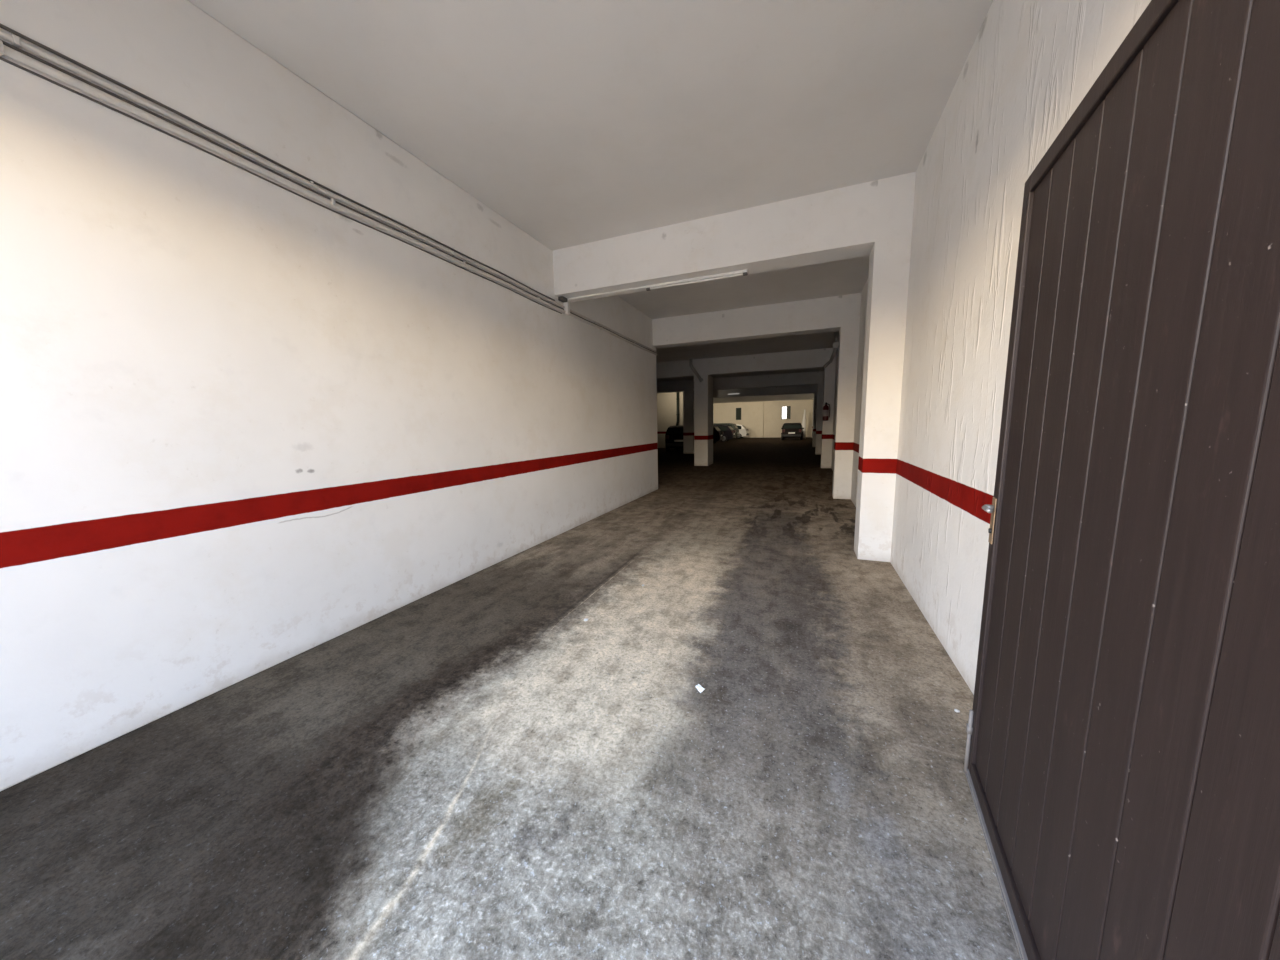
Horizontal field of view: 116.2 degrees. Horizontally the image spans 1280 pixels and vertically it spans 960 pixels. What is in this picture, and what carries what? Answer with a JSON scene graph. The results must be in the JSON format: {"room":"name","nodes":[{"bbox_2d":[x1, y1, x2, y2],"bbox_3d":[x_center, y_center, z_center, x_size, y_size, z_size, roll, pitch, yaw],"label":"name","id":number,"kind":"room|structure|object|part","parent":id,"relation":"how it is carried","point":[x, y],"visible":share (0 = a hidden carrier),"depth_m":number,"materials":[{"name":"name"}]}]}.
{"room":"parking garage","nodes":[
{"label":"parking garage","id":0,"kind":"room"},
{"bbox_2d":[0,0,657,790],"bbox_3d":[-1.483,-1.066,5.033,0.300,3.826,9.310,2,8,22],"label":"wall","id":1,"kind":"structure","parent":0,"point":[248,424],"depth_m":2.35,"materials":[{"name":"white paint"}]},
{"bbox_2d":[0,23,554,300],"bbox_3d":[-2.066,-2.084,3.076,0.015,0.029,4.930,2,8,22],"label":"cable","id":2,"kind":"object","parent":1,"relation":"attached to","point":[2,26],"visible":0.99,"depth_m":2.21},
{"bbox_2d":[0,57,561,313],"bbox_3d":[-2.037,-1.966,3.168,0.011,0.025,5.090,2,8,22],"label":"cable","id":3,"kind":"object","parent":1,"relation":"attached to","point":[1,58],"visible":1,"depth_m":2.23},
{"bbox_2d":[0,39,655,352],"bbox_3d":[-1.313,-2.284,4.925,0.018,0.029,8.940,2,8,22],"label":"cable","id":4,"kind":"object","parent":1,"relation":"attached to","point":[4,42],"visible":0.84,"depth_m":2.28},
{"bbox_2d":[0,30,656,351],"bbox_3d":[-1.301,-2.316,4.937,0.033,0.039,8.980,2,8,22],"label":"conduit","id":5,"kind":"object","parent":1,"relation":"attached to","point":[15,41],"visible":1,"depth_m":2.28,"materials":[{"name":"grey plastic"}]},
{"bbox_2d":[0,40,657,355],"bbox_3d":[-1.276,-2.322,4.942,0.075,0.191,9.010,2,8,22],"label":"conduit","id":6,"kind":"object","parent":1,"relation":"attached to","point":[5,50],"visible":0.99,"depth_m":2.29,"materials":[{"name":"white plastic"}]},
{"bbox_2d":[0,437,1020,959],"bbox_3d":[2.364,-1.575,23.241,15.417,0.200,45.750,2,8,22],"label":"floor","id":7,"kind":"structure","parent":0,"point":[479,767],"depth_m":1.71,"materials":[{"name":"concrete"}]},
{"bbox_2d":[665,425,682,451],"bbox_3d":[2.724,-2.549,24.078,1.960,1.490,4.212,1,8,16],"label":"car","id":8,"kind":"object","parent":7,"relation":"on","point":[674,434],"visible":0.55,"depth_m":22.31,"materials":[{"name":"black paint"}]},
{"bbox_2d":[683,391,693,453],"bbox_3d":[2.644,-3.057,21.226,0.550,3.263,0.550,2,8,22],"label":"pillar","id":9,"kind":"structure","parent":7,"relation":"on","point":[688,396],"depth_m":20.97,"materials":[{"name":"white paint"}]},
{"bbox_2d":[695,684,704,692],"bbox_3d":[0.339,1.188,2.277,0.040,0.023,0.058,-7,10,-37],"label":"paper scrap","id":10,"kind":"object","parent":7,"relation":"on","point":[699,687],"visible":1,"depth_m":2.26,"materials":[{"name":"white paper"}]},
{"bbox_2d":[694,375,712,465],"bbox_3d":[2.391,-2.198,14.915,0.510,3.263,0.950,2,8,22],"label":"pillar","id":11,"kind":"structure","parent":7,"relation":"on","point":[703,391],"depth_m":14.53,"materials":[{"name":"white paint"}]},
{"bbox_2d":[713,426,723,443],"bbox_3d":[4.347,-3.570,31.380,4.212,1.490,1.960,2,8,22],"label":"car","id":12,"kind":"object","parent":7,"relation":"on","point":[717,433],"visible":0.2,"depth_m":30.05,"materials":[{"name":"black paint"}]},
{"bbox_2d":[713,425,735,441],"bbox_3d":[6.235,-4.127,35.214,4.212,1.490,1.960,2,8,22],"label":"car","id":13,"kind":"object","parent":7,"relation":"on","point":[729,432],"visible":0.45,"depth_m":33.94,"materials":[{"name":"grey paint"}]},
{"bbox_2d":[713,423,738,439],"bbox_3d":[7.359,-4.659,38.493,4.212,1.620,1.960,2,8,22],"label":"car","id":14,"kind":"object","parent":7,"relation":"on","point":[734,426],"visible":0.15,"depth_m":37.39,"materials":[{"name":"grey paint"}]},
{"bbox_2d":[736,424,748,438],"bbox_3d":[9.144,-5.069,41.737,4.212,1.490,1.960,2,8,22],"label":"car","id":15,"kind":"object","parent":7,"relation":"on","point":[743,431],"visible":0.39,"depth_m":40.44,"materials":[{"name":"white paint"}]},
{"bbox_2d":[781,423,803,439],"bbox_3d":[13.699,-4.369,35.846,1.960,1.490,4.212,2,8,22],"label":"car","id":16,"kind":"object","parent":7,"relation":"on","point":[789,430],"visible":1,"depth_m":34.11,"materials":[{"name":"brown paint"}]},
{"bbox_2d":[802,409,805,438],"bbox_3d":[15.632,-5.347,38.070,0.500,2.752,0.500,2,8,22],"label":"post","id":17,"kind":"object","parent":7,"relation":"on","point":[804,414],"visible":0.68,"depth_m":37.93,"materials":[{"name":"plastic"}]},
{"bbox_2d":[812,385,817,446],"bbox_3d":[10.797,-3.943,24.419,0.309,3.826,0.350,2,8,22],"label":"wall pier","id":18,"kind":"object","parent":7,"relation":"on","point":[816,386],"visible":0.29,"depth_m":24.29,"materials":[{"name":"white paint"}]},
{"bbox_2d":[815,371,823,453],"bbox_3d":[8.476,-3.125,18.728,0.309,3.826,0.350,2,8,22],"label":"wall pier","id":19,"kind":"object","parent":7,"relation":"on","point":[821,373],"visible":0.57,"depth_m":18.58,"materials":[{"name":"white paint"}]},
{"bbox_2d":[820,348,835,467],"bbox_3d":[6.155,-2.307,13.037,0.309,3.826,0.350,2,8,22],"label":"wall pier","id":20,"kind":"object","parent":7,"relation":"on","point":[829,371],"visible":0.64,"depth_m":12.88,"materials":[{"name":"white paint"}]},
{"bbox_2d":[822,402,829,420],"bbox_3d":[5.977,-2.199,12.825,0.179,0.575,0.201,-3,8,-12],"label":"fire extinguisher","id":21,"kind":"object","parent":20,"relation":"attached to","point":[826,410],"visible":1,"depth_m":12.76,"materials":[{"name":"red metal"}]},
{"bbox_2d":[832,293,860,498],"bbox_3d":[3.989,-1.545,7.728,0.309,3.826,0.319,2,8,22],"label":"wall pier","id":22,"kind":"object","parent":7,"relation":"on","point":[851,303],"visible":0.93,"depth_m":7.58,"materials":[{"name":"white paint"}]},
{"bbox_2d":[854,172,915,561],"bbox_3d":[2.566,-1.043,4.238,0.309,3.826,0.356,2,8,22],"label":"wall pier","id":23,"kind":"object","parent":7,"relation":"on","point":[889,257],"visible":0.93,"depth_m":4.07,"materials":[{"name":"white paint"}]},
{"bbox_2d":[188,0,992,403],"bbox_3d":[2.281,-5.564,22.702,15.417,0.200,45.750,2,8,22],"label":"ceiling","id":24,"kind":"structure","parent":0,"point":[576,122],"depth_m":2.84,"materials":[{"name":"paint"}]},
{"bbox_2d":[689,359,702,381],"bbox_3d":[2.006,-3.894,14.184,0.501,0.816,0.142,-1,8,2],"label":"drain pipe","id":25,"kind":"object","parent":24,"relation":"attached to","point":[690,360],"visible":1,"depth_m":14.16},
{"bbox_2d":[553,180,877,301],"bbox_3d":[0.652,-2.723,4.777,3.747,0.563,0.356,2,8,22],"label":"ceiling beam","id":26,"kind":"structure","parent":24,"relation":"attached to","point":[840,223],"depth_m":4.47,"materials":[{"name":"white paint"}]},
{"bbox_2d":[558,286,644,302],"bbox_3d":[-0.514,-2.452,5.248,1.227,0.049,0.155,2,8,22],"label":"conduit","id":27,"kind":"object","parent":26,"relation":"attached to","point":[563,299],"visible":1,"depth_m":5.31,"materials":[{"name":"white plastic"}]},
{"bbox_2d":[645,269,747,290],"bbox_3d":[0.662,-2.419,4.841,1.260,0.054,0.060,2,8,22],"label":"light","id":28,"kind":"object","parent":26,"relation":"attached to","point":[740,272],"visible":1,"depth_m":4.80,"materials":[{"name":"white plastic"}]},
{"bbox_2d":[657,371,818,392],"bbox_3d":[1.528,-4.973,21.297,14.608,0.563,0.350,2,8,22],"label":"ceiling beam","id":29,"kind":"structure","parent":24,"relation":"attached to","point":[804,378],"depth_m":19.57,"materials":[{"name":"white paint"}]},
{"bbox_2d":[656,348,825,378],"bbox_3d":[-0.793,-4.156,15.606,14.608,0.563,0.350,2,8,22],"label":"ceiling beam","id":30,"kind":"structure","parent":24,"relation":"attached to","point":[815,358],"depth_m":13.65,"materials":[{"name":"white paint"}]},
{"bbox_2d":[652,295,841,347],"bbox_3d":[-2.959,-3.393,10.297,14.608,0.563,0.319,2,8,22],"label":"ceiling beam","id":31,"kind":"structure","parent":24,"relation":"attached to","point":[816,315],"depth_m":8.05,"materials":[{"name":"white paint"}]},
{"bbox_2d":[713,385,814,397],"bbox_3d":[3.849,-5.791,26.987,14.608,0.563,0.350,2,8,22],"label":"ceiling beam","id":32,"kind":"structure","parent":24,"relation":"attached to","point":[803,389],"depth_m":25.14,"materials":[{"name":"white paint"}]},
{"bbox_2d":[823,332,838,367],"bbox_3d":[5.515,-3.711,11.556,0.268,0.621,2.458,2,8,22],"label":"drain pipe","id":33,"kind":"object","parent":24,"relation":"attached to","point":[836,343],"visible":1,"depth_m":10.48,"materials":[{"name":"white plastic"}]},
{"bbox_2d":[657,392,682,447],"bbox_3d":[0.459,-4.123,27.357,8.150,3.826,0.250,2,8,22],"label":"wall","id":34,"kind":"structure","parent":0,"point":[666,402],"depth_m":26.61,"materials":[{"name":"beige paint"}]},
{"bbox_2d":[676,392,678,425],"bbox_3d":[2.448,-4.022,26.299,0.305,3.824,0.200,2,8,22],"label":"drain pipe","id":35,"kind":"object","parent":34,"relation":"attached to","point":[677,393],"visible":0.66,"depth_m":26.11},
{"bbox_2d":[713,402,812,437],"bbox_3d":[10.830,-6.566,43.830,14.917,3.826,0.300,2,8,22],"label":"wall","id":36,"kind":"structure","parent":0,"point":[773,423],"depth_m":42.57,"materials":[{"name":"beige paint"}]},
{"bbox_2d":[736,408,740,419],"bbox_3d":[10.773,-7.223,43.563,0.570,1.300,0.060,2,8,22],"label":"window","id":37,"kind":"structure","parent":36,"relation":"in","point":[738,410],"depth_m":43.56,"materials":[{"name":"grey glass"}]},
{"bbox_2d":[757,401,763,437],"bbox_3d":[12.889,-6.460,42.722,0.670,3.826,0.220,2,8,22],"label":"pillar","id":38,"kind":"structure","parent":36,"relation":"attached to","point":[760,405],"depth_m":42.61,"materials":[{"name":"beige paint"}]},
{"bbox_2d":[713,399,812,405],"bbox_3d":[10.721,-8.328,43.414,14.917,0.220,0.080,2,8,22],"label":"trim","id":39,"kind":"structure","parent":36,"relation":"attached to","point":[787,401],"depth_m":42.27,"materials":[{"name":"beige paint"}]},
{"bbox_2d":[781,406,790,418],"bbox_3d":[15.281,-7.042,41.717,0.880,1.350,0.120,2,8,22],"label":"window","id":40,"kind":"structure","parent":36,"relation":"in","point":[786,410],"depth_m":41.72,"materials":[{"name":"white glass"}]},
{"bbox_3d":[15.145,-7.053,41.820,0.450,1.250,0.030,2,8,22],"label":"pane","id":41,"kind":"part","parent":40,"relation":"part of","materials":[{"name":"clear glass"}]},
{"bbox_2d":[786,407,789,418],"bbox_3d":[15.490,-7.035,41.633,0.330,1.250,0.120,2,8,22],"label":"shutter","id":42,"kind":"object","parent":40,"relation":"attached to","point":[787,408],"depth_m":41.60,"materials":[{"name":"white metal"}]},
{"bbox_2d":[812,0,1150,694],"bbox_3d":[9.296,-3.314,20.001,0.250,3.826,45.450,2,8,22],"label":"wall","id":43,"kind":"structure","parent":0,"point":[1029,65],"depth_m":2.38,"materials":[{"name":"white paint"}]},
{"bbox_3d":[0.522,-0.348,-0.590,0.447,3.826,0.300,2,8,22],"label":"wall","id":44,"kind":"structure","parent":0,"visible":0},
{"bbox_2d":[963,0,1279,959],"bbox_3d":[0.883,0.234,0.648,0.096,2.314,2.095,3,9,29],"label":"metal gate","id":45,"kind":"object","parent":44,"relation":"attached to","point":[1122,760],"visible":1,"depth_m":0.75,"materials":[{"name":"brown metal"}]},
{"bbox_3d":[1.325,0.111,1.512,0.036,0.024,0.092,3,9,28],"label":"handle","id":46,"kind":"part","parent":45,"relation":"part of","materials":[{"name":"metal"}]},
{"bbox_3d":[1.361,0.157,1.539,0.004,0.180,0.042,3,9,28],"label":"lock plate","id":47,"kind":"part","parent":45,"relation":"part of","materials":[{"name":"gold metal"}]},
{"bbox_3d":[0.928,1.366,0.804,0.062,0.028,2.070,3,9,28],"label":"rail","id":48,"kind":"part","parent":45,"relation":"part of","materials":[{"name":"metal"}]},
{"bbox_3d":[0.903,0.219,0.646,0.050,2.285,2.064,3,9,28],"label":"frame","id":49,"kind":"part","parent":45,"relation":"part of","materials":[{"name":"brown paint"}]}
]}

